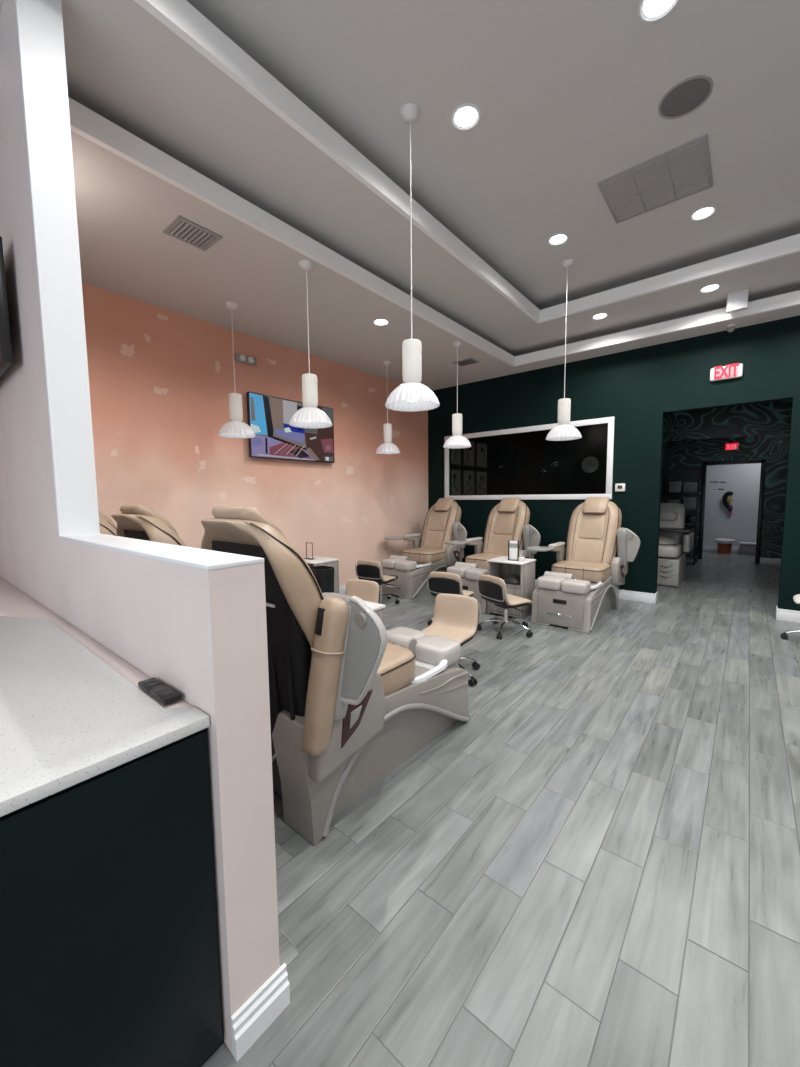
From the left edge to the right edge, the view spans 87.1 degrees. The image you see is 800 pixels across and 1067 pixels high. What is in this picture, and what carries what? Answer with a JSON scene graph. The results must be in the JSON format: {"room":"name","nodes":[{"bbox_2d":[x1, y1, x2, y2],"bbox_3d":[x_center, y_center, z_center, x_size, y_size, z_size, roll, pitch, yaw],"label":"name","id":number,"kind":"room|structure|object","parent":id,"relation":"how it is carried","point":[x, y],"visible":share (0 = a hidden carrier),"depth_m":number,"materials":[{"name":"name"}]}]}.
{"room":"salon","nodes":[
{"label":"salon","id":0,"kind":"room"},
{"bbox_2d":[0,0,279,1054],"bbox_3d":[-1.767,-0.498,2.108,3.550,3.500,0.145,4,6,39],"label":"wall partition","id":1,"kind":"structure","parent":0,"point":[201,633],"depth_m":1.18,"materials":[{"name":"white paint"}]},
{"bbox_2d":[0,236,12,376],"bbox_3d":[-2.287,-1.105,2.337,1.240,0.560,0.076,4,6,39],"label":"wall screen","id":2,"kind":"object","parent":1,"relation":"attached to","point":[6,359],"visible":1,"depth_m":1.94,"materials":[{"name":"black plastic"}]},
{"bbox_2d":[15,0,263,570],"bbox_3d":[-0.924,-1.069,1.353,1.348,2.243,0.147,4,6,39],"label":"trim","id":3,"kind":"structure","parent":1,"relation":"attached to","point":[40,32],"depth_m":1.75,"materials":[{"name":"white paint"}]},
{"bbox_2d":[231,963,289,1060],"bbox_3d":[-1.731,1.191,2.250,3.554,0.110,0.161,4,6,39],"label":"baseboard","id":4,"kind":"structure","parent":1,"relation":"attached to","point":[250,1021],"depth_m":1.12,"materials":[{"name":"white paint"}]},
{"bbox_2d":[82,283,427,586],"bbox_3d":[-2.655,-0.848,3.916,0.150,3.900,10.050,4,6,39],"label":"wall","id":5,"kind":"structure","parent":0,"point":[161,380],"depth_m":4.66,"materials":[{"name":"pink paint"}]},
{"bbox_2d":[234,353,256,365],"bbox_3d":[-1.738,-1.972,4.761,0.082,0.085,0.260,4,6,39],"label":"emergency light","id":6,"kind":"object","parent":5,"relation":"attached to","point":[238,357],"visible":1,"depth_m":4.74,"materials":[{"name":"grey plastic"}]},
{"bbox_2d":[247,391,334,462],"bbox_3d":[-1.335,-1.291,5.299,0.078,0.735,1.270,4,6,39],"label":"television","id":7,"kind":"object","parent":5,"relation":"attached to","point":[269,417],"visible":0.89,"depth_m":5.13,"materials":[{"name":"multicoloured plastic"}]},
{"bbox_2d":[339,586,345,594],"bbox_3d":[-1.266,0.883,5.600,0.016,0.130,5.650,4,6,39],"label":"baseboard","id":8,"kind":"structure","parent":5,"relation":"attached to","point":[342,590],"depth_m":6.11,"materials":[{"name":"white paint"}]},
{"bbox_2d":[0,0,799,390],"bbox_3d":[0.431,-2.229,1.220,7.900,0.500,9.750,4,6,39],"label":"ceiling","id":9,"kind":"structure","parent":0,"point":[568,94],"depth_m":2.76,"materials":[{"name":"grey paint"}]},
{"bbox_2d":[162,215,222,250],"bbox_3d":[-1.460,-2.106,2.966,0.260,0.013,0.300,4,6,39],"label":"ceiling vent","id":10,"kind":"object","parent":9,"relation":"in","point":[181,228],"visible":1,"depth_m":2.95,"materials":[{"name":"grey metal"}]},
{"bbox_2d":[218,302,255,437],"bbox_3d":[-1.617,-1.585,4.104,0.354,1.245,0.354,4,6,39],"label":"pendant lamp","id":11,"kind":"object","parent":9,"relation":"hanging from","point":[235,428],"visible":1,"depth_m":4.08,"materials":[{"name":"white glass"}]},
{"bbox_2d":[289,260,331,428],"bbox_3d":[-0.742,-1.524,3.416,0.354,1.265,0.354,4,6,39],"label":"pendant lamp","id":12,"kind":"object","parent":9,"relation":"hanging from","point":[310,416],"visible":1,"depth_m":3.39,"materials":[{"name":"white glass"}]},
{"bbox_2d":[372,318,389,325],"bbox_3d":[-0.203,-2.254,4.492,0.184,0.008,0.184,4,6,39],"label":"recessed light","id":13,"kind":"object","parent":9,"relation":"in","point":[378,322],"visible":1,"depth_m":4.50,"materials":[{"name":"white paint"}]},
{"bbox_2d":[375,320,386,324],"bbox_3d":[-0.203,-2.256,4.492,0.136,0.002,0.136,4,6,39],"label":"diffuser","id":14,"kind":"object","parent":13,"relation":"attached to","point":[377,322],"depth_m":4.50,"materials":[{"name":"white"}]},
{"bbox_2d":[376,361,399,453],"bbox_3d":[-0.176,-1.756,5.882,0.354,1.244,0.354,4,6,39],"label":"pendant lamp","id":15,"kind":"object","parent":9,"relation":"hanging from","point":[387,447],"visible":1,"depth_m":5.86,"materials":[{"name":"white glass"}]},
{"bbox_2d":[385,103,439,411],"bbox_3d":[0.070,-1.692,2.634,0.354,1.750,0.354,4,6,39],"label":"pendant lamp","id":16,"kind":"object","parent":9,"relation":"hanging from","point":[412,395],"visible":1,"depth_m":2.63,"materials":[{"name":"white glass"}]},
{"bbox_2d":[68,97,799,366],"bbox_3d":[1.222,-2.084,1.633,5.060,0.128,7.440,4,6,39],"label":"trim","id":17,"kind":"structure","parent":9,"relation":"attached to","point":[85,122],"depth_m":3.27,"materials":[{"name":"white paint"}]},
{"bbox_2d":[443,341,471,448],"bbox_3d":[0.707,-1.701,5.187,0.354,1.250,0.354,4,6,39],"label":"pendant lamp","id":18,"kind":"object","parent":9,"relation":"hanging from","point":[457,441],"visible":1,"depth_m":5.16,"materials":[{"name":"white glass"}]},
{"bbox_2d":[452,358,478,366],"bbox_3d":[0.921,-2.383,5.863,0.300,0.014,0.240,4,6,39],"label":"ceiling vent","id":19,"kind":"object","parent":9,"relation":"in","point":[468,361],"visible":0.98,"depth_m":5.85,"materials":[{"name":"grey"}]},
{"bbox_2d":[451,103,480,130],"bbox_3d":[0.407,-2.566,2.596,0.184,0.008,0.184,4,6,39],"label":"recessed light","id":20,"kind":"object","parent":9,"relation":"in","point":[466,116],"visible":1,"depth_m":2.59,"materials":[{"name":"white paint"}]},
{"bbox_2d":[455,107,476,126],"bbox_3d":[0.407,-2.568,2.596,0.136,0.002,0.136,4,6,39],"label":"diffuser","id":21,"kind":"object","parent":20,"relation":"attached to","point":[464,116],"depth_m":2.60,"materials":[{"name":"white"}]},
{"bbox_2d":[134,0,799,323],"bbox_3d":[1.196,-2.306,1.588,3.765,0.138,6.070,4,6,39],"label":"trim","id":22,"kind":"structure","parent":9,"relation":"attached to","point":[179,16],"depth_m":2.83,"materials":[{"name":"white paint"}]},
{"bbox_2d":[547,233,568,245],"bbox_3d":[1.445,-2.687,3.847,0.184,0.008,0.184,4,6,39],"label":"recessed light","id":23,"kind":"object","parent":9,"relation":"in","point":[560,238],"visible":1,"depth_m":3.84,"materials":[{"name":"white paint"}]},
{"bbox_2d":[550,235,565,243],"bbox_3d":[1.445,-2.688,3.847,0.136,0.002,0.136,4,6,39],"label":"diffuser","id":24,"kind":"object","parent":23,"relation":"attached to","point":[554,239],"depth_m":3.85,"materials":[{"name":"white"}]},
{"bbox_2d":[546,259,581,440],"bbox_3d":[1.694,-1.857,4.306,0.354,1.745,0.354,4,6,39],"label":"pendant lamp","id":25,"kind":"object","parent":9,"relation":"hanging from","point":[563,431],"visible":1,"depth_m":4.30,"materials":[{"name":"white glass"}]},
{"bbox_2d":[591,313,608,319],"bbox_3d":[2.338,-2.539,4.920,0.184,0.008,0.184,4,6,39],"label":"recessed light","id":26,"kind":"object","parent":9,"relation":"in","point":[598,316],"visible":1,"depth_m":4.92,"materials":[{"name":"white paint"}]},
{"bbox_2d":[594,314,605,318],"bbox_3d":[2.338,-2.540,4.920,0.136,0.002,0.136,4,6,39],"label":"diffuser","id":27,"kind":"object","parent":26,"relation":"attached to","point":[597,316],"depth_m":4.92,"materials":[{"name":"white"}]},
{"bbox_2d":[597,134,712,223],"bbox_3d":[1.927,-2.628,3.175,0.670,0.018,0.600,4,6,39],"label":"ceiling vent","id":28,"kind":"object","parent":9,"relation":"in","point":[683,171],"visible":1,"depth_m":3.13,"materials":[{"name":"grey metal"}]},
{"bbox_2d":[638,0,679,22],"bbox_3d":[1.232,-2.522,1.994,0.184,0.008,0.184,4,6,39],"label":"recessed light","id":29,"kind":"object","parent":9,"relation":"in","point":[649,11],"visible":1,"depth_m":2.03,"materials":[{"name":"white paint"}]},
{"bbox_2d":[643,0,673,16],"bbox_3d":[1.232,-2.524,1.993,0.136,0.002,0.136,4,6,39],"label":"diffuser","id":30,"kind":"object","parent":29,"relation":"attached to","point":[651,8],"depth_m":2.02,"materials":[{"name":"white"}]},
{"bbox_2d":[658,75,712,118],"bbox_3d":[1.684,-2.569,2.487,0.270,0.009,0.270,4,6,39],"label":"ceiling speaker","id":31,"kind":"object","parent":9,"relation":"attached to","point":[689,94],"visible":1,"depth_m":2.47,"materials":[{"name":"grey"}]},
{"bbox_2d":[690,206,716,220],"bbox_3d":[2.528,-2.668,3.510,0.184,0.008,0.184,4,6,39],"label":"recessed light","id":32,"kind":"object","parent":9,"relation":"in","point":[702,213],"visible":1,"depth_m":3.51,"materials":[{"name":"white paint"}]},
{"bbox_2d":[693,208,712,218],"bbox_3d":[2.528,-2.670,3.510,0.136,0.002,0.136,4,6,39],"label":"diffuser","id":33,"kind":"object","parent":32,"relation":"attached to","point":[701,213],"depth_m":3.51,"materials":[{"name":"white"}]},
{"bbox_2d":[699,284,720,292],"bbox_3d":[3.151,-2.491,4.278,0.184,0.008,0.184,4,6,39],"label":"recessed light","id":34,"kind":"object","parent":9,"relation":"in","point":[712,287],"visible":1,"depth_m":4.28,"materials":[{"name":"white paint"}]},
{"bbox_2d":[702,285,717,291],"bbox_3d":[3.151,-2.492,4.277,0.136,0.002,0.136,4,6,39],"label":"diffuser","id":35,"kind":"object","parent":34,"relation":"attached to","point":[709,288],"depth_m":4.28,"materials":[{"name":"white"}]},
{"bbox_2d":[727,324,735,331],"bbox_3d":[3.679,-2.277,4.677,0.080,0.075,0.080,4,6,39],"label":"security camera","id":36,"kind":"object","parent":9,"relation":"attached to","point":[731,327],"visible":1,"depth_m":4.66,"materials":[{"name":"white plastic"}]},
{"bbox_2d":[727,288,748,312],"bbox_3d":[3.502,-2.413,4.365,0.170,0.185,0.063,4,6,39],"label":"ceiling box","id":37,"kind":"object","parent":9,"relation":"attached to","point":[737,300],"visible":1,"depth_m":4.34,"materials":[{"name":"white plastic"}]},
{"bbox_2d":[201,550,799,1066],"bbox_3d":[2.634,1.086,4.141,8.200,0.100,16.850,4,6,39],"label":"floor","id":38,"kind":"structure","parent":0,"point":[599,865],"depth_m":1.62,"materials":[{"name":"tile"}]},
{"bbox_2d":[98,511,116,535],"bbox_3d":[-1.952,0.429,3.678,1.006,1.396,1.514,2,6,27],"label":"chair","id":39,"kind":"object","parent":38,"relation":"on","point":[106,525],"visible":0.04,"depth_m":3.02,"materials":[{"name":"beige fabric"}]},
{"bbox_2d":[0,728,222,1066],"bbox_3d":[-1.628,0.904,1.147,1.920,0.872,1.352,4,6,39],"label":"base cabinet","id":40,"kind":"object","parent":38,"relation":"on","point":[109,950],"visible":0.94,"depth_m":0.88,"materials":[{"name":"black paint"}]},
{"bbox_2d":[0,616,209,816],"bbox_3d":[-1.630,0.456,1.106,1.924,0.028,1.352,4,6,39],"label":"countertop","id":41,"kind":"structure","parent":40,"relation":"on","point":[68,718],"depth_m":1.01,"materials":[{"name":"stone"}]},
{"bbox_2d":[0,577,191,707],"bbox_3d":[-2.277,0.419,1.640,3.442,0.020,1.354,4,6,39],"label":"backsplash","id":42,"kind":"structure","parent":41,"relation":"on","point":[14,602],"depth_m":1.78,"materials":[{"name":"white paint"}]},
{"bbox_2d":[138,677,181,704],"bbox_3d":[-0.649,0.421,1.133,0.180,0.016,0.044,4,6,39],"label":"remote control","id":43,"kind":"object","parent":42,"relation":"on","point":[165,694],"visible":1,"depth_m":1.11,"materials":[{"name":"black plastic"}]},
{"bbox_2d":[111,505,186,545],"bbox_3d":[-1.128,0.480,2.998,1.006,1.396,1.514,2,6,27],"label":"chair","id":44,"kind":"object","parent":38,"relation":"on","point":[141,522],"visible":0.13,"depth_m":2.33,"materials":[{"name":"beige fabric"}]},
{"bbox_2d":[120,505,178,535],"bbox_3d":[-1.473,-0.068,2.474,0.296,0.205,0.257,4,6,39],"label":"headrest pillow","id":45,"kind":"object","parent":44,"relation":"on","point":[133,512],"depth_m":2.35,"materials":[{"name":"beige leather"}]},
{"bbox_2d":[304,556,338,592],"bbox_3d":[-1.052,0.648,5.225,0.446,0.660,0.414,4,6,39],"label":"base cabinet","id":46,"kind":"object","parent":38,"relation":"on","point":[318,561],"visible":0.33,"depth_m":5.18,"materials":[{"name":"grey wood"}]},
{"bbox_2d":[310,566,333,592],"bbox_3d":[-0.858,0.701,4.599,0.252,0.660,0.227,4,6,39],"label":"waste bin","id":47,"kind":"object","parent":38,"relation":"on","point":[324,575],"visible":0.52,"depth_m":4.49,"materials":[{"name":"black plastic"}]},
{"bbox_2d":[201,506,470,844],"bbox_3d":[-0.280,0.533,2.299,1.006,1.396,1.514,2,6,27],"label":"chair","id":48,"kind":"object","parent":38,"relation":"on","point":[352,698],"visible":0.92,"depth_m":1.73,"materials":[{"name":"beige leather"}]},
{"bbox_2d":[211,506,287,539],"bbox_3d":[-0.625,-0.016,1.774,0.296,0.205,0.257,4,6,39],"label":"headrest pillow","id":49,"kind":"object","parent":48,"relation":"on","point":[242,516],"depth_m":1.64,"materials":[{"name":"beige leather"}]},
{"bbox_2d":[322,593,350,598],"bbox_3d":[-0.485,0.424,2.672,0.283,0.030,0.300,4,6,39],"label":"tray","id":50,"kind":"object","parent":48,"relation":"on","point":[326,595],"depth_m":2.73,"materials":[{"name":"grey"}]},
{"bbox_2d":[349,705,361,728],"bbox_3d":[-0.186,0.768,1.762,0.009,0.073,0.073,4,6,39],"label":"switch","id":51,"kind":"object","parent":48,"relation":"attached to","point":[355,711],"depth_m":1.76,"materials":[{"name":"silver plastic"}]},
{"bbox_2d":[340,596,387,704],"bbox_3d":[-0.154,0.464,1.652,0.185,0.409,0.131,4,6,39],"label":"tray","id":52,"kind":"object","parent":48,"relation":"on","point":[363,635],"depth_m":1.65,"materials":[{"name":"grey plastic"}]},
{"bbox_2d":[411,659,447,682],"bbox_3d":[-0.038,0.845,2.550,0.610,0.192,0.460,4,6,39],"label":"basin","id":53,"kind":"object","parent":48,"relation":"in","point":[426,670],"depth_m":2.42,"materials":[{"name":"white ceramic"}]},
{"bbox_2d":[345,579,381,603],"bbox_3d":[-0.471,0.775,3.982,0.590,0.610,0.562,2,6,30],"label":"chair","id":54,"kind":"object","parent":38,"relation":"on","point":[366,590],"visible":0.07,"depth_m":4.10,"materials":[{"name":"beige leather"}]},
{"bbox_2d":[363,600,384,623],"bbox_3d":[-0.401,0.837,2.983,0.446,0.660,0.414,4,6,39],"label":"base cabinet","id":55,"kind":"object","parent":38,"relation":"on","point":[377,608],"visible":0.09,"depth_m":2.95,"materials":[{"name":"grey wood"}]},
{"bbox_2d":[355,560,399,603],"bbox_3d":[-0.290,0.628,5.648,0.590,0.610,0.562,2,6,32],"label":"chair","id":56,"kind":"object","parent":38,"relation":"on","point":[370,570],"visible":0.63,"depth_m":5.45,"materials":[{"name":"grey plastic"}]},
{"bbox_2d":[357,560,395,581],"bbox_3d":[-0.298,0.481,5.625,0.400,0.322,0.444,2,6,32],"label":"cushion","id":57,"kind":"object","parent":56,"relation":"on","point":[370,570],"depth_m":5.43,"materials":[{"name":"beige leather"}]},
{"bbox_2d":[379,498,466,599],"bbox_3d":[0.320,0.158,6.507,1.514,1.396,1.006,-4,6,-37],"label":"chair","id":58,"kind":"object","parent":38,"relation":"on","point":[429,553],"visible":0.9,"depth_m":6.42,"materials":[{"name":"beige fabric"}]},
{"bbox_2d":[384,536,405,539],"bbox_3d":[-0.094,0.073,6.629,0.283,0.030,0.300,4,6,39],"label":"tray","id":59,"kind":"object","parent":58,"relation":"on","point":[391,537],"depth_m":6.57,"materials":[{"name":"grey"}]},
{"bbox_2d":[416,562,431,567],"bbox_3d":[0.148,0.518,6.261,0.610,0.192,0.460,4,6,39],"label":"basin","id":60,"kind":"object","parent":58,"relation":"in","point":[419,564],"depth_m":6.10,"materials":[{"name":"white plastic"}]},
{"bbox_2d":[434,498,453,510],"bbox_3d":[0.716,-0.476,6.875,0.296,0.205,0.257,4,6,39],"label":"headrest pillow","id":61,"kind":"object","parent":58,"relation":"on","point":[443,504],"depth_m":6.80,"materials":[{"name":"beige leather"}]},
{"bbox_2d":[457,522,466,547],"bbox_3d":[0.970,0.029,6.491,0.185,0.409,0.131,4,6,39],"label":"tray","id":62,"kind":"object","parent":58,"relation":"on","point":[461,531],"depth_m":6.47,"materials":[{"name":"grey"}]},
{"bbox_2d":[422,593,480,686],"bbox_3d":[0.358,0.824,3.325,0.590,0.610,0.562,2,6,32],"label":"chair","id":63,"kind":"object","parent":38,"relation":"on","point":[456,617],"visible":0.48,"depth_m":3.41,"materials":[{"name":"beige leather"}]},
{"bbox_2d":[422,593,477,643],"bbox_3d":[0.363,0.676,3.322,0.400,0.322,0.444,2,6,32],"label":"cushion","id":64,"kind":"object","parent":63,"relation":"on","point":[455,617],"depth_m":3.42,"materials":[{"name":"beige leather"}]},
{"bbox_2d":[427,571,478,625],"bbox_3d":[0.601,0.700,4.719,0.590,0.610,0.562,3,6,33],"label":"chair","id":65,"kind":"object","parent":38,"relation":"on","point":[439,582],"visible":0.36,"depth_m":4.51,"materials":[{"name":"beige leather"}]},
{"bbox_2d":[429,571,473,595],"bbox_3d":[0.593,0.554,4.696,0.400,0.322,0.444,3,6,33],"label":"cushion","id":66,"kind":"object","parent":65,"relation":"on","point":[439,582],"depth_m":4.51,"materials":[{"name":"beige leather"}]},
{"bbox_2d":[445,498,540,613],"bbox_3d":[1.198,0.213,5.783,1.514,1.396,1.006,-4,6,-37],"label":"chair","id":67,"kind":"object","parent":38,"relation":"on","point":[507,520],"visible":0.7,"depth_m":5.90,"materials":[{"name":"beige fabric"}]},
{"bbox_2d":[445,540,468,544],"bbox_3d":[0.784,0.128,5.904,0.283,0.030,0.300,4,6,39],"label":"tray","id":68,"kind":"object","parent":67,"relation":"on","point":[453,542],"depth_m":5.81,"materials":[{"name":"grey"}]},
{"bbox_2d":[498,498,520,511],"bbox_3d":[1.594,-0.422,6.151,0.296,0.205,0.257,4,6,39],"label":"headrest pillow","id":69,"kind":"object","parent":67,"relation":"on","point":[506,504],"depth_m":6.08,"materials":[{"name":"beige leather"}]},
{"bbox_2d":[528,525,540,553],"bbox_3d":[1.848,0.083,5.767,0.185,0.409,0.131,4,6,39],"label":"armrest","id":70,"kind":"object","parent":67,"relation":"on","point":[534,537],"depth_m":5.74,"materials":[{"name":"grey"}]},
{"bbox_2d":[477,574,532,638],"bbox_3d":[1.127,0.721,4.413,0.562,0.610,0.590,-3,6,-28],"label":"chair","id":71,"kind":"object","parent":38,"relation":"on","point":[492,589],"visible":0.98,"depth_m":4.29,"materials":[{"name":"beige leather"}]},
{"bbox_2d":[480,574,531,605],"bbox_3d":[1.115,0.575,4.395,0.444,0.322,0.400,-3,6,-28],"label":"cushion","id":72,"kind":"object","parent":71,"relation":"on","point":[492,588],"depth_m":4.26,"materials":[{"name":"beige leather"}]},
{"bbox_2d":[487,556,535,618],"bbox_3d":[1.328,0.640,5.034,0.446,0.660,0.414,4,6,39],"label":"base cabinet","id":73,"kind":"object","parent":38,"relation":"on","point":[501,567],"visible":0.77,"depth_m":4.94,"materials":[{"name":"grey wood"}]},
{"bbox_2d":[504,574,519,584],"bbox_3d":[1.346,0.536,5.008,0.240,0.110,0.180,4,6,39],"label":"folded towel","id":74,"kind":"object","parent":73,"relation":"on","point":[514,579],"visible":0.84,"depth_m":4.95,"materials":[{"name":"grey fabric"}]},
{"bbox_2d":[508,540,518,560],"bbox_3d":[1.332,0.198,4.935,0.124,0.235,0.040,2,6,28],"label":"stand","id":75,"kind":"object","parent":73,"relation":"on","point":[513,546],"visible":0.84,"depth_m":4.93,"materials":[{"name":"white plastic"}]},
{"bbox_2d":[526,497,639,632],"bbox_3d":[2.116,0.269,5.027,1.514,1.396,1.006,-4,6,-37],"label":"chair","id":76,"kind":"object","parent":38,"relation":"on","point":[586,577],"visible":1,"depth_m":4.96,"materials":[{"name":"beige leather"}]},
{"bbox_2d":[526,546,553,551],"bbox_3d":[1.701,0.184,5.148,0.283,0.030,0.300,4,6,39],"label":"tray","id":77,"kind":"object","parent":76,"relation":"on","point":[531,548],"depth_m":5.07,"materials":[{"name":"grey"}]},
{"bbox_2d":[582,497,609,512],"bbox_3d":[2.511,-0.365,5.394,0.296,0.205,0.257,4,6,39],"label":"headrest pillow","id":78,"kind":"object","parent":76,"relation":"on","point":[591,504],"depth_m":5.34,"materials":[{"name":"beige leather"}]},
{"bbox_2d":[591,582,601,589],"bbox_3d":[1.944,0.630,4.781,0.610,0.192,0.460,4,6,39],"label":"basin","id":79,"kind":"object","parent":76,"relation":"in","point":[594,585],"depth_m":4.57,"materials":[{"name":"white plastic"}]},
{"bbox_2d":[625,528,639,561],"bbox_3d":[2.765,0.140,5.011,0.185,0.409,0.131,4,6,39],"label":"tray","id":80,"kind":"object","parent":76,"relation":"on","point":[632,541],"depth_m":4.99,"materials":[{"name":"grey"}]},
{"bbox_2d":[657,503,693,586],"bbox_3d":[4.275,0.148,6.808,0.730,1.270,0.912,4,6,39],"label":"salon chair","id":81,"kind":"object","parent":38,"relation":"on","point":[671,558],"visible":0.76,"depth_m":6.53,"materials":[{"name":"grey leather"}]},
{"bbox_2d":[659,536,677,544],"bbox_3d":[4.152,0.103,6.742,0.520,0.125,0.400,4,6,39],"label":"cushion","id":82,"kind":"object","parent":81,"relation":"on","point":[663,540],"depth_m":6.55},
{"bbox_2d":[659,527,692,532],"bbox_3d":[4.253,-0.064,6.766,0.730,0.040,0.450,4,6,39],"label":"tray","id":83,"kind":"object","parent":81,"relation":"on","point":[662,529],"depth_m":6.53,"materials":[{"name":"black plastic"}]},
{"bbox_2d":[661,467,701,564],"bbox_3d":[5.769,-0.371,8.664,0.635,1.950,0.430,4,6,39],"label":"display rack","id":84,"kind":"object","parent":38,"relation":"on","point":[687,475],"visible":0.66,"depth_m":8.66,"materials":[{"name":"black plastic"}]},
{"bbox_2d":[668,499,681,503],"bbox_3d":[5.679,-0.605,8.690,0.210,0.192,0.204,4,6,39],"label":"storage box","id":85,"kind":"object","parent":84,"relation":"on","point":[674,500],"visible":0.51,"depth_m":8.63,"materials":[{"name":"grey plastic"}]},
{"bbox_2d":[669,481,682,491],"bbox_3d":[5.675,-0.958,8.659,0.210,0.220,0.204,4,6,39],"label":"storage box","id":86,"kind":"object","parent":84,"relation":"on","point":[676,486],"visible":0.81,"depth_m":8.58,"materials":[{"name":"grey plastic"}]},
{"bbox_2d":[663,492,700,493],"bbox_3d":[5.766,-0.829,8.622,0.630,0.030,0.420,4,6,39],"label":"shelf","id":87,"kind":"object","parent":84,"relation":"attached to","point":[664,492],"depth_m":8.45,"materials":[{"name":"black plastic"}]},
{"bbox_2d":[685,546,693,556],"bbox_3d":[5.913,0.362,8.588,0.140,0.198,0.204,4,6,39],"label":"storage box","id":88,"kind":"object","parent":84,"relation":"on","point":[691,553],"visible":0.39,"depth_m":8.50,"materials":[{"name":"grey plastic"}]},
{"bbox_2d":[683,497,696,508],"bbox_3d":[5.871,-0.617,8.529,0.210,0.240,0.204,4,6,39],"label":"storage box","id":89,"kind":"object","parent":84,"relation":"on","point":[688,502],"visible":0.81,"depth_m":8.45,"materials":[{"name":"grey plastic"}]},
{"bbox_2d":[683,482,696,491],"bbox_3d":[5.868,-0.935,8.502,0.210,0.198,0.204,4,6,39],"label":"storage box","id":90,"kind":"object","parent":84,"relation":"on","point":[688,486],"visible":0.85,"depth_m":8.42,"materials":[{"name":"grey plastic"}]},
{"bbox_2d":[686,515,695,522],"bbox_3d":[5.907,-0.288,8.531,0.140,0.144,0.204,4,6,39],"label":"storage box","id":91,"kind":"object","parent":84,"relation":"on","point":[690,519],"visible":0.89,"depth_m":8.46,"materials":[{"name":"black plastic"}]},
{"bbox_2d":[714,538,735,553],"bbox_3d":[7.752,0.299,10.040,0.409,0.335,0.416,4,6,39],"label":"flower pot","id":92,"kind":"object","parent":38,"relation":"on","point":[724,545],"visible":1,"depth_m":9.94,"materials":[{"name":"ceramic"}]},
{"bbox_2d":[739,542,755,554],"bbox_3d":[8.203,0.348,9.801,0.470,0.270,0.330,4,6,39],"label":"tub","id":93,"kind":"object","parent":38,"relation":"on","point":[749,548],"visible":0.58,"depth_m":9.74,"materials":[{"name":"grey plastic"}]},
{"bbox_2d":[780,594,799,639],"bbox_3d":[3.929,0.694,3.908,0.562,0.695,0.590,4,6,39],"label":"chair","id":94,"kind":"object","parent":38,"relation":"on","point":[796,598],"visible":1,"depth_m":4.06,"materials":[{"name":"white plastic"}]},
{"bbox_2d":[793,594,799,603],"bbox_3d":[3.936,0.505,3.883,0.444,0.322,0.400,4,6,39],"label":"cushion","id":95,"kind":"object","parent":94,"relation":"on","point":[796,598],"depth_m":3.99,"materials":[{"name":"white leather"}]},
{"bbox_2d":[428,315,799,610],"bbox_3d":[3.601,-1.020,5.156,7.900,3.900,0.150,4,6,39],"label":"wall","id":96,"kind":"structure","parent":0,"point":[638,387],"depth_m":5.49,"materials":[{"name":"green paint"}]},
{"bbox_2d":[444,417,614,499],"bbox_3d":[1.836,-1.077,6.528,2.700,1.100,0.058,4,6,39],"label":"window","id":97,"kind":"structure","parent":96,"relation":"in","point":[520,463],"depth_m":6.40,"materials":[{"name":"black glass"}]},
{"bbox_2d":[615,483,624,490],"bbox_3d":[2.944,-0.615,5.624,0.120,0.105,0.028,4,6,39],"label":"thermostat","id":98,"kind":"object","parent":96,"relation":"attached to","point":[618,487],"visible":1,"depth_m":5.61,"materials":[{"name":"white plastic"}]},
{"bbox_2d":[535,579,799,622],"bbox_3d":[3.621,0.859,5.309,7.884,0.130,0.166,4,6,39],"label":"baseboard","id":99,"kind":"structure","parent":96,"relation":"attached to","point":[783,614],"depth_m":5.49,"materials":[{"name":"white paint"}]},
{"bbox_2d":[710,363,742,380],"bbox_3d":[3.740,-1.847,4.825,0.296,0.153,0.058,4,6,39],"label":"exit sign","id":100,"kind":"object","parent":96,"relation":"attached to","point":[730,371],"visible":1,"depth_m":4.80,"materials":[{"name":"white plastic"}]},
{"bbox_2d":[661,442,669,502],"bbox_3d":[4.466,-0.771,7.655,0.080,2.950,4.750,4,6,39],"label":"wall","id":101,"kind":"structure","parent":0,"point":[665,463],"depth_m":9.02,"materials":[{"name":"paint"}]},
{"bbox_2d":[663,400,791,558],"bbox_3d":[6.612,-0.752,7.191,3.820,2.950,2.970,4,6,39],"label":"wall","id":102,"kind":"structure","parent":0,"point":[761,430],"depth_m":8.24,"materials":[{"name":"paint"}]},
{"bbox_2d":[725,443,738,450],"bbox_3d":[6.826,-1.783,8.655,0.230,0.143,0.058,4,6,39],"label":"exit sign","id":103,"kind":"object","parent":102,"relation":"attached to","point":[734,446],"visible":1,"depth_m":8.63,"materials":[{"name":"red plastic"}]},
{"bbox_2d":[698,459,765,562],"bbox_3d":[6.919,-0.465,8.808,1.025,2.090,0.200,4,6,39],"label":"door frame","id":104,"kind":"structure","parent":102,"relation":"in","point":[762,461],"depth_m":8.58,"materials":[{"name":"black plastic"}]},
{"bbox_2d":[697,557,780,564],"bbox_3d":[7.491,0.557,8.355,3.820,0.120,0.016,4,6,39],"label":"baseboard","id":105,"kind":"structure","parent":102,"relation":"attached to","point":[776,561],"depth_m":8.41,"materials":[{"name":"white paint"}]},
{"bbox_2d":[703,463,760,546],"bbox_3d":[8.087,-0.930,9.044,3.920,2.950,1.780,4,6,39],"label":"wall","id":106,"kind":"structure","parent":0,"point":[743,480],"depth_m":10.14,"materials":[{"name":"grey paint"}]},
{"bbox_2d":[703,546,739,551],"bbox_3d":[8.638,0.424,9.736,3.820,0.120,0.015,4,6,39],"label":"baseboard","id":107,"kind":"structure","parent":106,"relation":"attached to","point":[708,548],"depth_m":10.42,"materials":[{"name":"white paint"}]},
{"bbox_2d":[722,491,732,514],"bbox_3d":[7.922,-0.730,10.178,0.216,0.578,0.109,4,6,39],"label":"wall ornament","id":108,"kind":"object","parent":106,"relation":"attached to","point":[726,499],"visible":1,"depth_m":10.14,"materials":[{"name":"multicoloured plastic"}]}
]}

